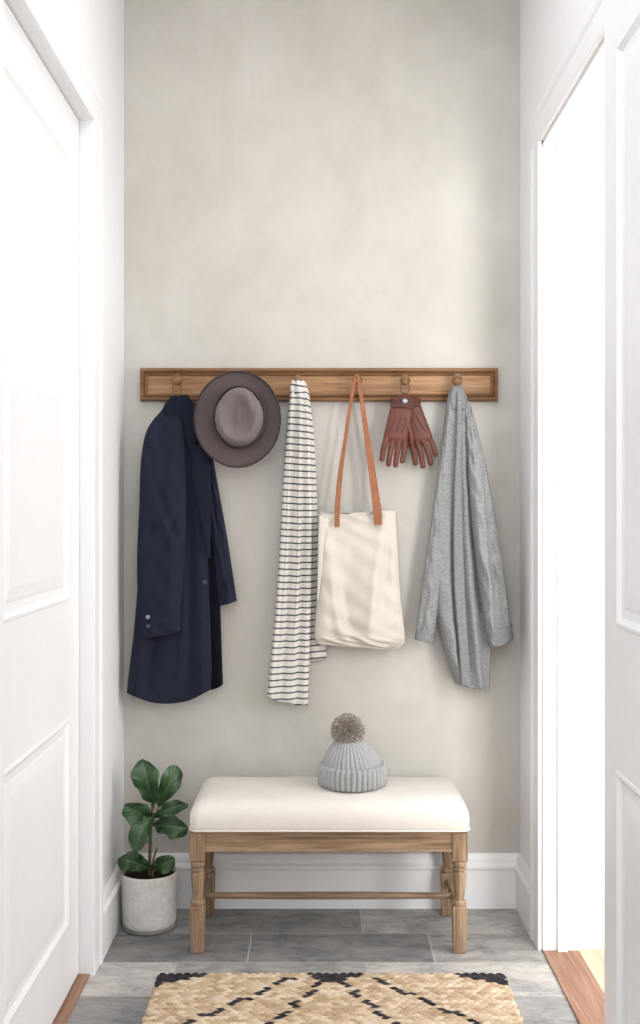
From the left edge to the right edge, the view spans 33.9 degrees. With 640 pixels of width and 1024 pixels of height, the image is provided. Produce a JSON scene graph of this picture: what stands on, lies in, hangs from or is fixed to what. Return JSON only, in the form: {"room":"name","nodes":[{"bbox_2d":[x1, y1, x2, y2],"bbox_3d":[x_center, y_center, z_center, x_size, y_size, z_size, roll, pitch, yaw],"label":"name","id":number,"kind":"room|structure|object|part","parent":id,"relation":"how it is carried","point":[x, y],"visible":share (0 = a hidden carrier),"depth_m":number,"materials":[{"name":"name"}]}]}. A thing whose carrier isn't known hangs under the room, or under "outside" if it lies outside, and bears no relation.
{"room":"entryway","nodes":[
{"label":"entryway","id":0,"kind":"room"},
{"bbox_2d":[5,0,123,973],"bbox_3d":[-0.747,-0.260,1.550,0.113,3.300,4.300,0,0,0],"label":"wall","id":1,"kind":"structure","parent":0,"point":[96,27],"depth_m":3.37,"materials":[{"name":"white paint"}]},
{"bbox_2d":[3,0,78,1023],"bbox_3d":[-0.741,0.103,2.700,0.043,2.549,0.892,0,0,0],"label":"door","id":2,"kind":"structure","parent":1,"relation":"in","point":[41,129],"depth_m":2.70,"materials":[{"name":"white paint"}]},
{"bbox_2d":[0,0,103,1023],"bbox_3d":[-0.680,0.052,2.700,0.020,2.675,1.120,0,0,0],"label":"trim","id":3,"kind":"structure","parent":1,"relation":"attached to","point":[44,15],"depth_m":3.15,"materials":[{"name":"white paint"}]},
{"bbox_2d":[52,974,89,1023],"bbox_3d":[-0.747,1.407,2.700,0.113,0.046,0.900,0,0,0],"label":"threshold","id":4,"kind":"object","parent":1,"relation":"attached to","point":[71,999],"depth_m":2.98,"materials":[{"name":"brown wood"}]},
{"bbox_2d":[103,853,124,959],"bbox_3d":[-0.678,1.295,3.481,0.024,0.190,0.437,0,0,0],"label":"baseboard","id":5,"kind":"structure","parent":1,"relation":"attached to","point":[112,899],"depth_m":3.40,"materials":[{"name":"white paint"}]},
{"bbox_2d":[121,861,177,931],"bbox_3d":[-0.573,1.290,3.530,0.191,0.176,0.191,0,0,0],"label":"pot","id":6,"kind":"object","parent":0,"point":[148,894],"depth_m":3.45,"materials":[{"name":"ceramic"}]},
{"bbox_2d":[124,0,519,852],"bbox_3d":[0.007,-0.260,3.750,1.620,3.300,0.100,0,0,0],"label":"wall","id":7,"kind":"structure","parent":0,"point":[308,183],"depth_m":3.70,"materials":[{"name":"paint"}]},
{"bbox_2d":[140,368,497,401],"bbox_3d":[-0.004,-0.446,3.646,1.252,0.115,0.108,0,0,0],"label":"peg rail","id":8,"kind":"object","parent":7,"relation":"attached to","point":[323,384],"visible":0.76,"depth_m":3.68,"materials":[{"name":"brown wood"}]},
{"bbox_2d":[127,374,236,703],"bbox_3d":[-0.479,0.090,3.601,0.378,1.133,0.137,0,0,0],"label":"coat","id":9,"kind":"object","parent":8,"relation":"hanging from","point":[185,573],"visible":0.9,"depth_m":3.60,"materials":[{"name":"blue fabric"}]},
{"bbox_3d":[-0.406,0.118,3.647,0.137,1.002,0.045,0,0,0],"label":"panel","id":10,"kind":"part","parent":9,"relation":"part of","materials":[{"name":"blue fabric"}]},
{"bbox_2d":[193,371,280,467],"bbox_3d":[-0.279,-0.315,3.537,0.297,0.331,0.103,0,0,0],"label":"fedora","id":11,"kind":"object","parent":8,"relation":"hanging from","point":[240,430],"visible":1,"depth_m":3.57,"materials":[{"name":"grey fabric"}]},
{"bbox_3d":[-0.273,-0.321,3.535,0.170,0.206,0.099,0,0,0],"label":"crown","id":12,"kind":"part","parent":11,"relation":"part of","materials":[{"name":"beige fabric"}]},
{"bbox_2d":[267,379,326,705],"bbox_3d":[-0.075,0.103,3.634,0.210,1.136,0.069,0,0,-14],"label":"striped scarf","id":13,"kind":"object","parent":8,"relation":"hanging from","point":[294,644],"visible":0.95,"depth_m":3.62,"materials":[{"name":"fabric"}]},
{"bbox_2d":[314,374,404,648],"bbox_3d":[0.137,-0.004,3.609,0.313,0.948,0.091,0,0,0],"label":"tote bag","id":14,"kind":"object","parent":8,"relation":"hanging from","point":[359,602],"visible":1,"depth_m":3.60,"materials":[{"name":"fabric"}]},
{"bbox_2d":[379,384,415,467],"bbox_3d":[0.266,-0.301,3.612,0.124,0.298,0.042,0,0,0],"label":"glove","id":15,"kind":"object","parent":8,"relation":"hanging from","point":[398,429],"visible":1,"depth_m":3.60,"materials":[{"name":"brown leather"}]},
{"bbox_2d":[407,396,437,468],"bbox_3d":[0.336,-0.277,3.648,0.147,0.252,0.025,0,0,0],"label":"glove","id":16,"kind":"object","parent":8,"relation":"hanging from","point":[422,434],"visible":0.67,"depth_m":3.64,"materials":[{"name":"brown leather"}]},
{"bbox_2d":[415,374,513,690],"bbox_3d":[0.497,0.069,3.610,0.331,1.093,0.129,0,0,17],"label":"cardigan","id":17,"kind":"object","parent":8,"relation":"hanging from","point":[464,590],"visible":1,"depth_m":3.59,"materials":[{"name":"grey fabric"}]},
{"bbox_2d":[125,853,518,908],"bbox_3d":[0.007,1.295,3.688,1.394,0.190,0.024,0,0,0],"label":"baseboard","id":18,"kind":"structure","parent":7,"relation":"attached to","point":[490,877],"depth_m":3.68,"materials":[{"name":"white paint"}]},
{"bbox_2d":[66,909,578,1023],"bbox_3d":[0.007,1.415,1.550,1.394,0.050,4.300,0,0,0],"label":"floor","id":19,"kind":"structure","parent":0,"point":[371,941],"depth_m":3.30,"materials":[{"name":"tile"}]},
{"bbox_2d":[118,759,187,935],"bbox_3d":[-0.552,1.106,3.520,0.234,0.568,0.210,0,0,0],"label":"fiddle leaf fig","id":20,"kind":"object","parent":19,"relation":"on","point":[148,888],"visible":1,"depth_m":3.47,"materials":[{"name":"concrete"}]},
{"bbox_3d":[-0.559,1.082,3.515,0.040,0.317,0.061,0,0,0],"label":"stem","id":21,"kind":"part","parent":20,"relation":"part of","materials":[{"name":"plant"}]},
{"bbox_2d":[189,776,469,953],"bbox_3d":[0.030,1.145,3.474,0.890,0.489,0.375,0,0,0],"label":"upholstered bench","id":22,"kind":"object","parent":19,"relation":"on","point":[228,813],"visible":0.98,"depth_m":3.30,"materials":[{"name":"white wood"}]},
{"bbox_3d":[-0.386,1.198,3.322,0.047,0.385,0.047,0,0,0],"label":"leg","id":23,"kind":"part","parent":22,"relation":"part of","materials":[{"name":"brown wood"}]},
{"bbox_3d":[-0.386,1.198,3.628,0.047,0.385,0.047,0,0,0],"label":"leg","id":24,"kind":"part","parent":22,"relation":"part of","materials":[{"name":"brown wood"}]},
{"bbox_2d":[190,776,469,829],"bbox_3d":[0.030,0.952,3.474,0.884,0.102,0.369,0,0,0],"label":"seat cushion","id":25,"kind":"object","parent":22,"relation":"on","point":[223,802],"depth_m":3.31,"materials":[{"name":"beige fabric"}]},
{"bbox_2d":[318,713,386,792],"bbox_3d":[0.108,0.783,3.480,0.231,0.239,0.230,0,0,43],"label":"knit beanie","id":26,"kind":"object","parent":22,"relation":"on","point":[350,764],"visible":1,"depth_m":3.42,"materials":[{"name":"grey fabric"}]},
{"bbox_3d":[0.107,0.794,3.480,0.199,0.103,0.199,0,0,0],"label":"crown","id":27,"kind":"part","parent":26,"relation":"part of","materials":[{"name":"grey fabric"}]},
{"bbox_3d":[0.440,1.198,3.628,0.047,0.385,0.047,0,0,0],"label":"leg","id":28,"kind":"part","parent":22,"relation":"part of","materials":[{"name":"brown wood"}]},
{"bbox_3d":[0.440,1.198,3.322,0.047,0.385,0.047,0,0,0],"label":"leg","id":29,"kind":"part","parent":22,"relation":"part of","materials":[{"name":"brown wood"}]},
{"bbox_2d":[141,972,523,1023],"bbox_3d":[0.034,1.383,2.776,1.045,0.013,0.748,0,0,0],"label":"braided rug","id":30,"kind":"object","parent":19,"relation":"on","point":[178,998],"visible":1,"depth_m":2.98,"materials":[{"name":"wicker"}]},
{"bbox_2d":[520,0,602,948],"bbox_3d":[0.760,-0.260,1.550,0.113,3.300,4.300,0,0,0],"label":"wall","id":31,"kind":"structure","parent":0,"point":[548,28],"depth_m":3.55,"materials":[{"name":"white paint"}]},
{"bbox_2d":[514,853,529,934],"bbox_3d":[0.692,1.295,3.575,0.024,0.190,0.247,0,0,0],"label":"baseboard","id":32,"kind":"structure","parent":31,"relation":"attached to","point":[522,870],"depth_m":3.56,"materials":[{"name":"white paint"}]},
{"bbox_2d":[529,0,608,950],"bbox_3d":[0.694,0.052,2.935,0.020,2.675,1.010,0,0,0],"label":"trim","id":33,"kind":"structure","parent":31,"relation":"attached to","point":[589,36],"depth_m":3.33,"materials":[{"name":"white paint"}]},
{"bbox_2d":[542,949,603,1023],"bbox_3d":[0.760,1.407,2.880,0.113,0.046,0.900,0,0,0],"label":"threshold","id":34,"kind":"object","parent":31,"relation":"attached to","point":[582,991],"depth_m":3.07,"materials":[{"name":"brown wood"}]},
{"bbox_2d":[543,39,603,951],"bbox_3d":[0.760,0.104,2.880,0.111,2.559,0.900,0,0,0],"label":"trim","id":35,"kind":"structure","parent":31,"relation":"attached to","point":[585,102],"depth_m":3.32,"materials":[{"name":"white paint"}]},
{"bbox_2d":[604,0,639,1023],"bbox_3d":[0.674,0.109,1.982,0.043,2.538,0.885,0,0,0],"label":"door","id":36,"kind":"structure","parent":31,"relation":"in","point":[621,17],"depth_m":2.31,"materials":[{"name":"white paint"}]},
{"bbox_2d":[578,108,603,948],"bbox_3d":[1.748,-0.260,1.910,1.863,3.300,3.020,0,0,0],"label":"doorway","id":37,"kind":"structure","parent":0,"point":[591,146],"depth_m":3.35,"materials":[{"name":"white paint"}]},
{"bbox_2d":[578,949,603,991],"bbox_3d":[1.708,1.415,1.873,1.783,0.050,2.945,0,0,0],"label":"floor","id":38,"kind":"structure","parent":0,"point":[594,958],"depth_m":3.25,"materials":[{"name":"beige wood"}]}
]}

